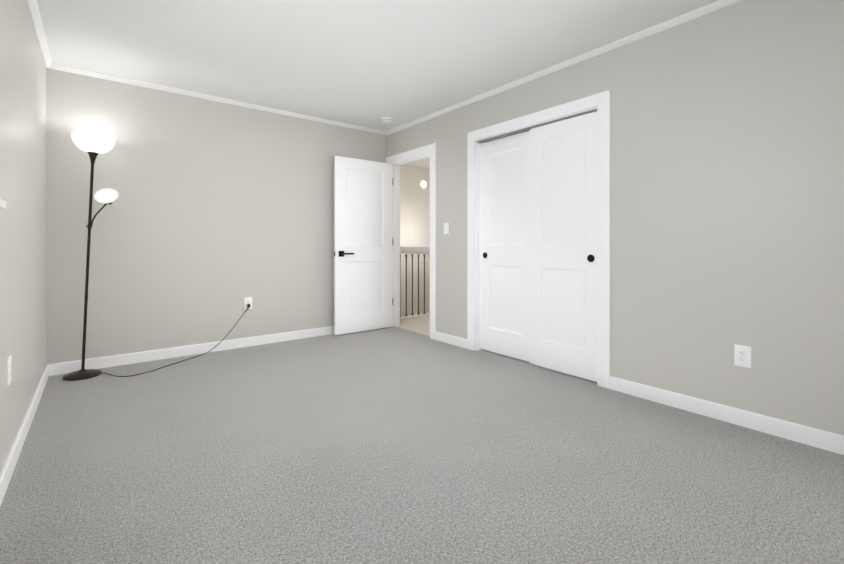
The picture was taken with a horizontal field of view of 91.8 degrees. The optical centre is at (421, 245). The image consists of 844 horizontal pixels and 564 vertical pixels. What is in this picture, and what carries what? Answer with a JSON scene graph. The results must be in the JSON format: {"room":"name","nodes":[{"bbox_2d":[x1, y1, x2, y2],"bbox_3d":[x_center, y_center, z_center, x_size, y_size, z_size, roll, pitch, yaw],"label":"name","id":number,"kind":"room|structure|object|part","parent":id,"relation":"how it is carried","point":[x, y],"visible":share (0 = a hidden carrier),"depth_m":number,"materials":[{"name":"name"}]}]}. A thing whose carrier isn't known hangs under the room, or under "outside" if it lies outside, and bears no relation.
{"room":"empty bedroom","nodes":[
{"label":"empty bedroom","id":0,"kind":"room"},
{"bbox_2d":[0,0,46,473],"bbox_3d":[-1.351,-0.197,1.109,0.120,2.410,5.350,0,0,-38],"label":"wall","id":1,"kind":"structure","parent":0,"point":[23,227],"depth_m":2.10,"materials":[{"name":"grey paint"}]},
{"bbox_2d":[0,199,6,208],"bbox_3d":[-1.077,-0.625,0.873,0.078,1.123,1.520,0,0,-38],"label":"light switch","id":2,"kind":"structure","parent":1,"relation":"in","point":[3,204],"depth_m":1.44,"materials":[{"name":"white plastic"}]},
{"bbox_2d":[7,355,11,385],"bbox_3d":[-1.814,0.546,1.798,0.008,0.120,0.076,0,0,-38],"label":"electrical outlet","id":3,"kind":"object","parent":1,"relation":"attached to","point":[9,369],"visible":0.98,"depth_m":1.78,"materials":[{"name":"white plastic"}]},
{"bbox_2d":[0,364,51,505],"bbox_3d":[-1.300,0.963,1.154,0.012,0.090,5.110,0,0,-38],"label":"baseboard","id":4,"kind":"structure","parent":1,"relation":"attached to","point":[9,466],"depth_m":2.02,"materials":[{"name":"white wood"}]},
{"bbox_2d":[27,0,54,68],"bbox_3d":[-1.290,-1.384,1.155,0.036,0.036,5.110,0,0,-38],"label":"crown molding","id":5,"kind":"structure","parent":1,"relation":"attached to","point":[33,6],"depth_m":2.64,"materials":[{"name":"white wood"}]},
{"bbox_2d":[46,68,386,363],"bbox_3d":[-1.702,-0.205,4.168,3.130,2.410,0.120,0,0,-38],"label":"wall","id":6,"kind":"structure","parent":0,"point":[210,218],"depth_m":3.72,"materials":[{"name":"grey paint"}]},
{"bbox_2d":[52,326,333,375],"bbox_3d":[-1.650,0.955,4.129,3.100,0.090,0.012,0,0,-38],"label":"baseboard","id":7,"kind":"structure","parent":6,"relation":"attached to","point":[144,356],"depth_m":3.71,"materials":[{"name":"white wood"}]},
{"bbox_2d":[55,63,386,134],"bbox_3d":[-1.646,-1.392,4.110,3.030,0.036,0.036,0,0,-38],"label":"crown molding","id":8,"kind":"structure","parent":6,"relation":"attached to","point":[57,66],"depth_m":3.79,"materials":[{"name":"white wood"}]},
{"bbox_2d":[244,297,251,309],"bbox_3d":[-1.729,0.570,4.067,0.076,0.120,0.008,0,0,-38],"label":"electrical outlet","id":9,"kind":"object","parent":6,"relation":"attached to","point":[247,300],"visible":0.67,"depth_m":4.06,"materials":[{"name":"white plastic"}]},
{"bbox_2d":[37,0,717,168],"bbox_3d":[0.960,-1.459,3.921,7.240,0.100,6.890,0,0,-38],"label":"ceiling","id":10,"kind":"structure","parent":0,"point":[368,63],"depth_m":2.85,"materials":[{"name":"white paint"}]},
{"bbox_2d":[381,117,392,122],"bbox_3d":[-0.387,-1.390,4.518,0.128,0.042,0.128,0,0,-38],"label":"smoke detector","id":11,"kind":"object","parent":10,"relation":"attached to","point":[387,119],"visible":1,"depth_m":4.48,"materials":[{"name":"white plastic"}]},
{"bbox_2d":[400,165,429,315],"bbox_3d":[-0.155,0.536,7.362,4.720,3.910,0.120,0,0,-38],"label":"wall","id":12,"kind":"structure","parent":0,"point":[414,213],"depth_m":7.30,"materials":[{"name":"white paint"}]},
{"bbox_2d":[0,327,843,563],"bbox_3d":[-0.102,1.056,2.104,3.310,0.100,5.350,0,0,-38],"label":"floor carpet","id":13,"kind":"object","parent":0,"point":[392,445],"visible":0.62,"depth_m":1.83,"materials":[{"name":"grey carpet"}]},
{"bbox_2d":[62,132,249,380],"bbox_3d":[-2.138,0.078,3.478,1.396,1.847,0.407,0,0,-38],"label":"floor lamp","id":14,"kind":"object","parent":13,"relation":"on","point":[93,145],"visible":1,"depth_m":3.14,"materials":[{"name":"black metal"}]},
{"bbox_3d":[-2.045,0.790,3.554,1.159,0.424,0.407,0,0,-38],"label":"cord","id":15,"kind":"part","parent":14,"relation":"part of","materials":[{"name":"black plastic"}]},
{"bbox_2d":[397,315,491,352],"bbox_3d":[1.430,1.047,5.902,3.810,0.097,1.760,0,0,-38],"label":"floor","id":16,"kind":"structure","parent":0,"point":[420,324],"depth_m":5.20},
{"bbox_2d":[400,247,429,318],"bbox_3d":[0.887,0.494,6.554,3.650,1.000,0.090,0,0,-38],"label":"railing","id":17,"kind":"object","parent":16,"relation":"on","point":[414,250],"visible":0.15,"depth_m":5.74,"materials":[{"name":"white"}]},
{"bbox_2d":[492,352,518,359],"bbox_3d":[0.640,1.746,6.362,4.480,1.497,0.060,0,0,-38],"label":"floor","id":18,"kind":"structure","parent":0,"point":[492,352],"depth_m":6.94,"materials":[{"name":"grey"}]},
{"bbox_2d":[387,0,843,435],"bbox_3d":[1.196,-0.202,3.128,0.120,2.410,5.350,0,0,-38],"label":"wall","id":19,"kind":"structure","parent":0,"point":[727,178],"depth_m":2.37,"materials":[{"name":"grey paint"}]},
{"bbox_2d":[334,156,391,334],"bbox_3d":[-0.667,-0.006,4.766,0.767,1.985,0.139,0,0,-38],"label":"entry door","id":20,"kind":"structure","parent":19,"relation":"in","point":[362,245],"depth_m":4.73,"materials":[{"name":"white painted wood"},{"name":"dark bronze metal"}]},
{"bbox_2d":[386,143,435,339],"bbox_3d":[-0.097,-0.049,4.759,0.156,2.095,0.950,0,0,-38],"label":"door frame","id":21,"kind":"structure","parent":19,"relation":"attached to","point":[423,150],"depth_m":4.79,"materials":[{"name":"white wood"}]},
{"bbox_2d":[444,223,448,233],"bbox_3d":[0.247,-0.180,4.220,0.010,0.120,0.076,0,0,-38],"label":"light switch","id":22,"kind":"object","parent":19,"relation":"attached to","point":[446,228],"visible":1,"depth_m":4.21,"materials":[{"name":"white plastic"}]},
{"bbox_2d":[435,331,466,348],"bbox_3d":[0.298,0.955,4.158,0.012,0.090,0.485,0,0,-38],"label":"baseboard","id":23,"kind":"structure","parent":19,"relation":"attached to","point":[453,340],"depth_m":4.15,"materials":[{"name":"white wood"}]},
{"bbox_2d":[480,131,529,361],"bbox_3d":[0.761,0.003,3.703,0.043,1.973,0.611,0,0,-38],"label":"closet door","id":24,"kind":"structure","parent":19,"relation":"in","point":[504,245],"depth_m":3.69,"materials":[{"name":"white wood"}]},
{"bbox_2d":[467,90,610,388],"bbox_3d":[0.936,-0.008,3.456,0.120,2.020,1.254,0,0,-38],"label":"door frame","id":25,"kind":"structure","parent":19,"relation":"attached to","point":[477,226],"depth_m":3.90,"materials":[{"name":"white wood"}]},
{"bbox_2d":[530,111,596,381],"bbox_3d":[1.106,0.004,3.207,0.043,1.973,0.611,0,0,-38],"label":"closet door","id":26,"kind":"structure","parent":19,"relation":"in","point":[563,246],"depth_m":3.18,"materials":[{"name":"white wood"}]},
{"bbox_2d":[387,0,742,134],"bbox_3d":[1.134,-1.389,3.077,0.036,0.036,5.110,0,0,-38],"label":"crown molding","id":27,"kind":"structure","parent":19,"relation":"attached to","point":[642,34],"depth_m":2.96,"materials":[{"name":"white wood"}]},
{"bbox_2d":[610,376,843,454],"bbox_3d":[2.016,0.961,1.989,0.012,0.090,2.241,0,0,-38],"label":"baseboard","id":28,"kind":"structure","parent":19,"relation":"attached to","point":[818,438],"depth_m":2.29,"materials":[{"name":"white wood"}]},
{"bbox_2d":[734,344,750,367],"bbox_3d":[1.788,0.615,2.280,0.008,0.120,0.076,0,0,-38],"label":"electrical outlet","id":29,"kind":"object","parent":19,"relation":"attached to","point":[742,355],"visible":1,"depth_m":2.28,"materials":[{"name":"white plastic"}]}
]}

